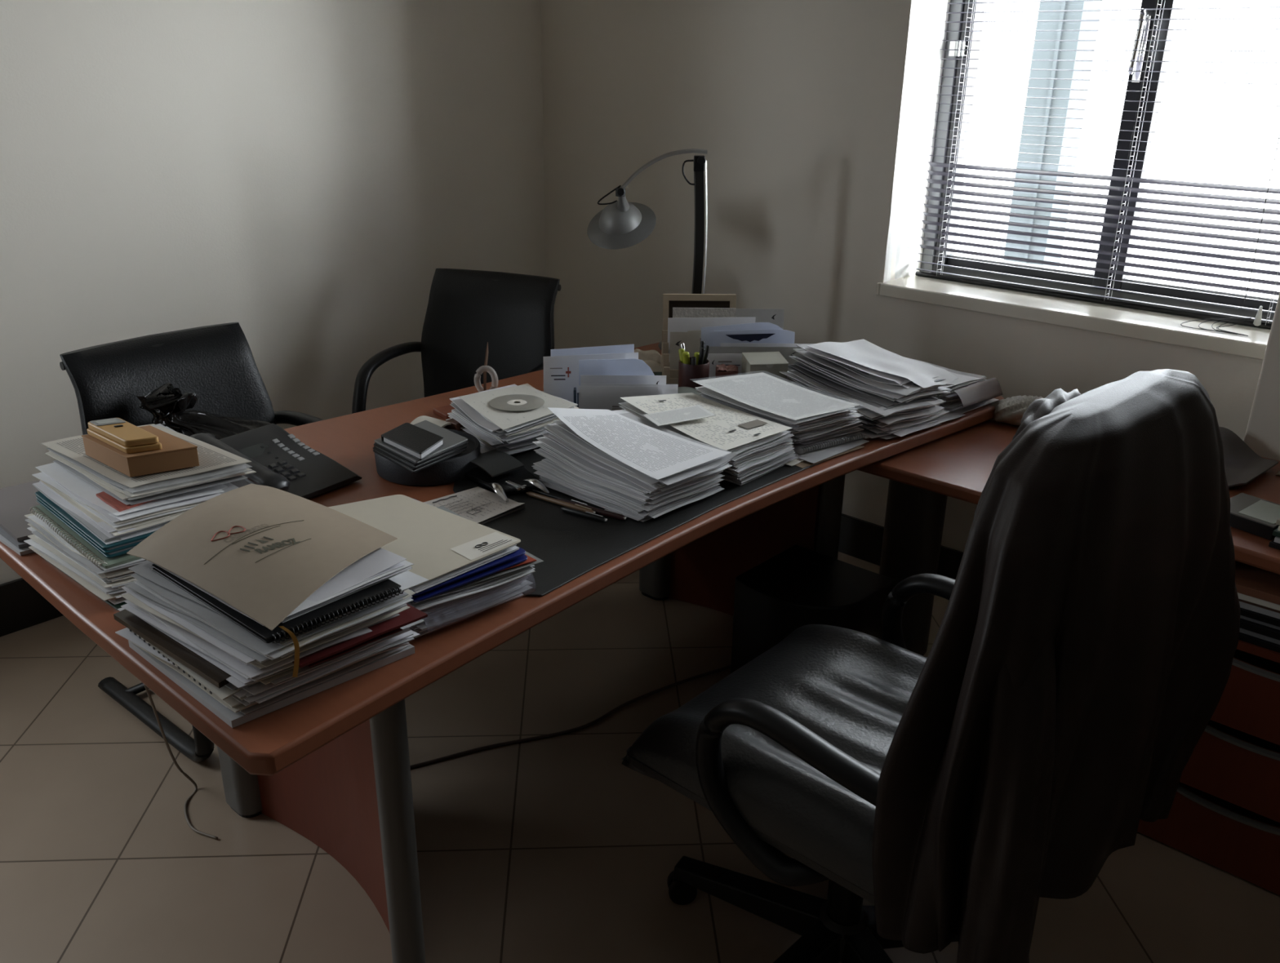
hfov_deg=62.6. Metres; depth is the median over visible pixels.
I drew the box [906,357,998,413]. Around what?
paper stack
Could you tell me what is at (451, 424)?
holder
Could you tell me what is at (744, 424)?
print
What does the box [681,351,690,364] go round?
highlighter
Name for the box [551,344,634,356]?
folded letter
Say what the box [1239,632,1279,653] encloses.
magazine
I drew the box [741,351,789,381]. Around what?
box
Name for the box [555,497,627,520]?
pen
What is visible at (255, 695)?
paper stack
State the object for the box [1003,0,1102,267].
column
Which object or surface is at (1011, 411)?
telephone
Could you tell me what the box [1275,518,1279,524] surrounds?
case
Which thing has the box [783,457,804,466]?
loose sheet
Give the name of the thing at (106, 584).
paper stack
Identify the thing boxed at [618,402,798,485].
paper stack
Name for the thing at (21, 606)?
baseboard
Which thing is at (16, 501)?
folder
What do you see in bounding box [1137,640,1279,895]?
drawer pedestal
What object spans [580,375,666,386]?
envelope
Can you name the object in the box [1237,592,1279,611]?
magazine
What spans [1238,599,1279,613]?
magazine
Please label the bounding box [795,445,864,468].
loose sheet
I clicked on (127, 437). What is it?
mobile phone
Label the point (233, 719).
magazine
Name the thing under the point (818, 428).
paper stack
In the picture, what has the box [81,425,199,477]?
cardboard box
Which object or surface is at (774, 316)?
envelope
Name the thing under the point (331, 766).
executive desk
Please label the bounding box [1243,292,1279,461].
wall column
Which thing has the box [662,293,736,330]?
picture frame
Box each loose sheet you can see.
[321,570,428,623]
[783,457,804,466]
[793,438,868,463]
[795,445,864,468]
[801,340,956,388]
[806,338,958,388]
[878,423,941,439]
[892,411,964,436]
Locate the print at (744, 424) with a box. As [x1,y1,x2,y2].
[737,419,767,429]
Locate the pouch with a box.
[464,449,549,503]
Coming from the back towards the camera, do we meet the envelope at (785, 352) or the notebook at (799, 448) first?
the envelope at (785, 352)
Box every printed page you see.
[458,384,577,430]
[693,372,858,420]
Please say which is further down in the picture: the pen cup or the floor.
the floor
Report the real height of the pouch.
0.033 m
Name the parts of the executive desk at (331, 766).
leg, panel, leg, leg, panel, leg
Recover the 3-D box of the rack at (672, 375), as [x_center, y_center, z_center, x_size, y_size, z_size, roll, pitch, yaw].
[0.199,-0.323,2.804,0.276,0.130,0.135,0,22,-2]
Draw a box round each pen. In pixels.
[526,491,596,514]
[530,488,588,506]
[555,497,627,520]
[560,506,608,522]
[680,342,685,351]
[699,341,704,348]
[702,345,709,364]
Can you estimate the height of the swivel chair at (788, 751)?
1.115 m
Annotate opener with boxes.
[483,342,488,391]
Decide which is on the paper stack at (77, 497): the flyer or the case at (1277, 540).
the flyer
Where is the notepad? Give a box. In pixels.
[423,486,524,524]
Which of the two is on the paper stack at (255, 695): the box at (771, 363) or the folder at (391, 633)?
the folder at (391, 633)
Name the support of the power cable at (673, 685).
on the floor
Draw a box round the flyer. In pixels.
[96,491,158,511]
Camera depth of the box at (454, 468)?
2.13 m
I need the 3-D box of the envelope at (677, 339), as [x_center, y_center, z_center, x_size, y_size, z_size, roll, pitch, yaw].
[0.130,-0.337,2.823,0.100,0.125,0.022,0,22,-2]
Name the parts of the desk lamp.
dish, arm, post rail, post, post rail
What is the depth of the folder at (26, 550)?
1.82 m
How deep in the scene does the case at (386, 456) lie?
2.10 m
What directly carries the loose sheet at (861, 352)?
on the paper stack at (881, 418)
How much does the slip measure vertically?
0.006 m
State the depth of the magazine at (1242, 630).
2.02 m
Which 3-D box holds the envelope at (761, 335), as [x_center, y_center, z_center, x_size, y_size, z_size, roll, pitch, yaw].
[0.302,-0.333,2.794,0.214,0.143,0.022,0,22,-2]
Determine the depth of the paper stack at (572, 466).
2.03 m
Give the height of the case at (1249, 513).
0.030 m
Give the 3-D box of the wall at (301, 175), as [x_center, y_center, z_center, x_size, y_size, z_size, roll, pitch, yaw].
[-2.333,-0.667,2.004,0.150,2.750,6.721,19,28,38]
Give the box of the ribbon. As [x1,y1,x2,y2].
[278,626,299,677]
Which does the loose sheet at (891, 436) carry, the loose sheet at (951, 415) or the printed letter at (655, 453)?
the loose sheet at (951, 415)
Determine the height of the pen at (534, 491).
0.009 m
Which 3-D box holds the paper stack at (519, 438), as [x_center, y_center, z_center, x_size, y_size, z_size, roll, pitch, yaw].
[-0.291,-0.144,2.376,0.260,0.101,0.372,-13,26,-31]
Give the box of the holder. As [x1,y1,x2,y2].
[410,415,463,431]
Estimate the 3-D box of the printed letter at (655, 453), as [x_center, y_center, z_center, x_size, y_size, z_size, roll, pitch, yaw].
[-0.008,-0.099,2.070,0.317,0.066,0.207,19,28,38]
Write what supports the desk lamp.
on the executive desk at (331, 766)
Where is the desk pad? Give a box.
[453,447,825,596]
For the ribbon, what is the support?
hanging from the notebook at (387, 588)
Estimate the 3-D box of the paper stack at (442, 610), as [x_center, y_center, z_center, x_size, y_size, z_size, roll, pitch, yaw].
[-0.358,0.140,1.713,0.243,0.062,0.322,-19,29,-40]
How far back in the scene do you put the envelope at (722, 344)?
2.78 m
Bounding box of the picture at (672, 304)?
[668,300,729,317]
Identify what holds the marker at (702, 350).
in the pen cup
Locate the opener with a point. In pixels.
(486, 349)
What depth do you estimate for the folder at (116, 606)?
1.65 m
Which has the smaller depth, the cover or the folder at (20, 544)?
the folder at (20, 544)
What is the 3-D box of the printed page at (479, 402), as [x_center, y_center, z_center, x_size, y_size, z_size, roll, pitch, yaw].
[-0.284,-0.170,2.301,0.228,0.007,0.239,19,28,38]
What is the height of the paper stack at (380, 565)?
0.017 m
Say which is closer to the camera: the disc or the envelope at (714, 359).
the disc
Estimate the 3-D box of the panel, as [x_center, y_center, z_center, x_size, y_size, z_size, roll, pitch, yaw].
[1.267,0.195,2.050,0.304,0.016,0.212,19,28,38]
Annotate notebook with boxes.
[113,609,231,688]
[128,629,242,700]
[151,564,404,643]
[381,422,444,460]
[791,431,864,453]
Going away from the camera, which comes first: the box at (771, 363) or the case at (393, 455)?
the case at (393, 455)
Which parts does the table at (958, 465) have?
leg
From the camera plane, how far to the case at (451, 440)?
2.14 m
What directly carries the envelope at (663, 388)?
in the rack at (575, 388)
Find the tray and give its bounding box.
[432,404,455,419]
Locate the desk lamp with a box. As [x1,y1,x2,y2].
[586,148,707,350]
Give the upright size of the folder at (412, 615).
0.005 m
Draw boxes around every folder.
[0,480,39,542]
[0,527,31,548]
[0,534,35,555]
[35,491,155,558]
[40,556,127,610]
[126,483,397,631]
[292,604,427,667]
[306,627,402,667]
[328,494,520,586]
[408,498,527,602]
[493,554,536,573]
[793,362,944,405]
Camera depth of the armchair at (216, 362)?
2.53 m
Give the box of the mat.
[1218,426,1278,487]
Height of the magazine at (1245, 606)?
0.013 m
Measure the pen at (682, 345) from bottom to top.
0.122 m
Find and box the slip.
[642,404,715,426]
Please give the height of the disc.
0.001 m
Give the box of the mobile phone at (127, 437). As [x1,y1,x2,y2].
[87,417,161,453]
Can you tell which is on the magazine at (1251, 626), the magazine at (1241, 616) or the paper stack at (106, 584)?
the magazine at (1241, 616)
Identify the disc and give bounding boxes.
[489,394,544,411]
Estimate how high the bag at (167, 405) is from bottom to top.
0.362 m
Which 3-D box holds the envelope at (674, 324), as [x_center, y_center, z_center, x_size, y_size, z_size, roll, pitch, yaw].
[0.191,-0.360,2.829,0.234,0.164,0.022,0,22,-2]
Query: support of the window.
in the wall at (794, 106)
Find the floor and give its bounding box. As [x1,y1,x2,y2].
[0,551,1279,962]
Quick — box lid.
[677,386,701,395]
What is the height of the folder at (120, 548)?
0.016 m
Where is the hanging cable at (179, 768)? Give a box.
[143,684,217,839]
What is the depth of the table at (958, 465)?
2.56 m
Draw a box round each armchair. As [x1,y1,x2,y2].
[59,322,323,762]
[351,268,560,413]
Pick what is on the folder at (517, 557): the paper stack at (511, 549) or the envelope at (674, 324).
the paper stack at (511, 549)
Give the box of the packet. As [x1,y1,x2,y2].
[672,307,735,317]
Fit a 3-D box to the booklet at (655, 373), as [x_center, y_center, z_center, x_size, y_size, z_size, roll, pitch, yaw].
[0.094,-0.288,2.867,0.158,0.016,0.245,-9,24,-24]
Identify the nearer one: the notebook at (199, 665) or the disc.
the notebook at (199, 665)
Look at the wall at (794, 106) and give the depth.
3.37 m
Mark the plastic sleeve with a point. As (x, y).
(538, 560)
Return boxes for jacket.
[871,368,1240,962]
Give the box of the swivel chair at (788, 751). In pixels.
[621,573,958,962]
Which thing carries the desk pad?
on the executive desk at (331, 766)
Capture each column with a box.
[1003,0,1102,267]
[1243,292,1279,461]
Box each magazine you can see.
[128,640,414,728]
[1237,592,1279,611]
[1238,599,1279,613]
[1239,601,1279,619]
[1239,628,1279,644]
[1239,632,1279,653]
[1240,607,1279,626]
[1240,615,1279,630]
[1240,618,1279,640]
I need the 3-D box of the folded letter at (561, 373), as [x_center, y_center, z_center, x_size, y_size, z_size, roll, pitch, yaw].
[-0.117,-0.228,2.499,0.224,0.158,0.022,0,22,-2]
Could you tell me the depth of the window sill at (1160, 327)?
2.85 m
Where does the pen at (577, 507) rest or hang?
on the desk pad
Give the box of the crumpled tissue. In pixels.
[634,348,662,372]
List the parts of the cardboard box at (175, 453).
box lid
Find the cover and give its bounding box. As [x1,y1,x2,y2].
[950,377,1002,407]
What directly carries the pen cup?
on the executive desk at (331, 766)
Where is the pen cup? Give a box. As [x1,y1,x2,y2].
[678,356,709,389]
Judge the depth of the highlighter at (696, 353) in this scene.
2.67 m
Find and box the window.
[920,0,1278,324]
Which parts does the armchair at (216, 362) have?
rail, frame, backrest, armrest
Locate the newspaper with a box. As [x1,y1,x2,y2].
[41,424,251,488]
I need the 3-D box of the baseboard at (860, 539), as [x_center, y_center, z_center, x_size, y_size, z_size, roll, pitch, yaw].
[0.571,0.136,3.628,2.552,0.136,0.014,19,28,38]
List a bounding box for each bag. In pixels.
[135,382,270,439]
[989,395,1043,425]
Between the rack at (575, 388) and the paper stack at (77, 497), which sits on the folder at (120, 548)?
the paper stack at (77, 497)
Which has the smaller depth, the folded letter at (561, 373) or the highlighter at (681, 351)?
the folded letter at (561, 373)
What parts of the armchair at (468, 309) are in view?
armrest, backrest, rail, armrest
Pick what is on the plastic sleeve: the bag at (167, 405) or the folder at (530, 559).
the folder at (530, 559)
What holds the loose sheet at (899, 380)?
on the paper stack at (881, 418)
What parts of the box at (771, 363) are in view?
lid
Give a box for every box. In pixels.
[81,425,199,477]
[374,428,479,485]
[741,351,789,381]
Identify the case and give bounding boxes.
[373,443,467,469]
[373,447,466,473]
[374,420,467,465]
[1230,493,1279,540]
[1268,539,1279,550]
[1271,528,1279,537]
[1273,536,1279,543]
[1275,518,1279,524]
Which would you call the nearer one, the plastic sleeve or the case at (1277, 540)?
the plastic sleeve
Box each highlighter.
[678,348,684,363]
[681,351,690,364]
[693,351,699,364]
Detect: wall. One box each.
[0,0,546,584]
[540,0,1262,552]
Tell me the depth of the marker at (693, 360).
2.66 m
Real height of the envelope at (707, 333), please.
0.157 m
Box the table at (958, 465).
[857,420,1279,656]
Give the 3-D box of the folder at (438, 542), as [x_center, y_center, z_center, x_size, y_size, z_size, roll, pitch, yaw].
[-0.384,0.079,1.706,0.344,0.004,0.215,19,28,38]
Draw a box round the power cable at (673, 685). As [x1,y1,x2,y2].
[409,665,730,768]
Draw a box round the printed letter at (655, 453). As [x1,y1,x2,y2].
[546,407,731,479]
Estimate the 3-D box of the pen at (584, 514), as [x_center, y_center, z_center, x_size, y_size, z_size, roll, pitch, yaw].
[-0.105,0.061,1.979,0.106,0.012,0.010,14,25,29]
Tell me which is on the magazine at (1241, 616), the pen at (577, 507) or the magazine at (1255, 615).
the magazine at (1255, 615)
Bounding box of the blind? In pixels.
[915,0,1279,336]
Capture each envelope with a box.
[578,386,658,411]
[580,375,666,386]
[581,383,678,395]
[667,316,755,354]
[669,332,687,369]
[687,330,701,356]
[701,322,782,348]
[706,353,742,378]
[708,346,800,382]
[713,328,795,346]
[720,342,814,346]
[735,308,784,329]
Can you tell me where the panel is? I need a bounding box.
[1235,560,1279,604]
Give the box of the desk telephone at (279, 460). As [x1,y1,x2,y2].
[190,423,361,498]
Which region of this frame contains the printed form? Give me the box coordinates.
[620,392,792,450]
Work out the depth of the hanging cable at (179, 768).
2.25 m
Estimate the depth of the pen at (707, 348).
2.69 m
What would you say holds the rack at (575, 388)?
on the executive desk at (331, 766)
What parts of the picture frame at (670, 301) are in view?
frame, frame, frame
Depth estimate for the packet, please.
2.83 m
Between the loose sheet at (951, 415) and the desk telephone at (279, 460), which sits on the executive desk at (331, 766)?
the desk telephone at (279, 460)
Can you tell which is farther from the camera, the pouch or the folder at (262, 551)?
the pouch
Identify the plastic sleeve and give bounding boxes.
[409,506,543,604]
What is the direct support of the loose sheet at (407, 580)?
on the paper stack at (154, 599)
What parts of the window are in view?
sash, handle, sash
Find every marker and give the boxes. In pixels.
[690,356,696,365]
[697,347,705,364]
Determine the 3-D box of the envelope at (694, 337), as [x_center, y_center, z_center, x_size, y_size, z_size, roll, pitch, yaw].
[0.221,-0.341,2.816,0.190,0.140,0.022,0,22,-2]
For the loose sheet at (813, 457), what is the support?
on the loose sheet at (796, 461)
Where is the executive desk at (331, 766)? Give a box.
[0,342,1004,962]
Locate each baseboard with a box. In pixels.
[0,577,62,637]
[838,513,963,580]
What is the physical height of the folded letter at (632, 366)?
0.154 m
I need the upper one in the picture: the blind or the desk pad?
the blind
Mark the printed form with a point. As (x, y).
(731, 428)
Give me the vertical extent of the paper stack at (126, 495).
0.027 m
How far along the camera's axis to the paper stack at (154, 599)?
1.40 m
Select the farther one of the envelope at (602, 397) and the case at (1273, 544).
the envelope at (602, 397)
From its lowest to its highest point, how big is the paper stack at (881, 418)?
0.145 m
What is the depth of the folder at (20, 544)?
1.82 m
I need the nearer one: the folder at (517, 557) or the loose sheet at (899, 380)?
the folder at (517, 557)
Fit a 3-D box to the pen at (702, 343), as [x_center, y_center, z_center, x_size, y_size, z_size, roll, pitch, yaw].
[0.154,-0.299,2.720,0.011,0.128,0.030,19,28,38]
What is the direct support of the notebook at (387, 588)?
on the loose sheet at (407, 580)
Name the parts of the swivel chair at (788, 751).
leg, seat, armrest, leg, leg, leg, leg, armrest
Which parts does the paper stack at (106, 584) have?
coil bound report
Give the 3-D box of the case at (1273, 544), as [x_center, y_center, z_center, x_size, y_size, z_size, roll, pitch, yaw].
[1.295,0.125,1.999,0.132,0.010,0.137,-16,28,-37]
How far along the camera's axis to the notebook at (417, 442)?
2.10 m
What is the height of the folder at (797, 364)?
0.023 m
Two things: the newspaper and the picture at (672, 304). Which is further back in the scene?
the picture at (672, 304)
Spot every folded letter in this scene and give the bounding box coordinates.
[542,352,638,407]
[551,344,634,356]
[578,358,654,386]
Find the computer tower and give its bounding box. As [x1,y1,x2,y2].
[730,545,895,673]
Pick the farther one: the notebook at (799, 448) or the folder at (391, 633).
the notebook at (799, 448)
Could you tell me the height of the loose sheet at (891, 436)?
0.009 m
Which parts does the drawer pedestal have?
drawer, handle, drawer, handle, drawer, handle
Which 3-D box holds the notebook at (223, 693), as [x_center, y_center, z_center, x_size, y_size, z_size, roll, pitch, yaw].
[-0.578,0.205,1.512,0.322,0.006,0.224,19,28,38]
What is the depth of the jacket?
1.33 m
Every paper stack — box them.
[23,504,147,604]
[31,462,239,545]
[45,423,256,505]
[115,607,424,715]
[120,560,415,684]
[151,547,413,626]
[406,504,535,638]
[408,544,519,593]
[445,383,579,454]
[531,409,737,522]
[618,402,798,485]
[695,386,863,444]
[779,344,955,439]
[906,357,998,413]
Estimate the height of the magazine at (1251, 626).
0.014 m
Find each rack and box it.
[573,387,576,406]
[661,329,678,383]
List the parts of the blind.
ladder cord, rail, ladder cord, pull cord, ladder cord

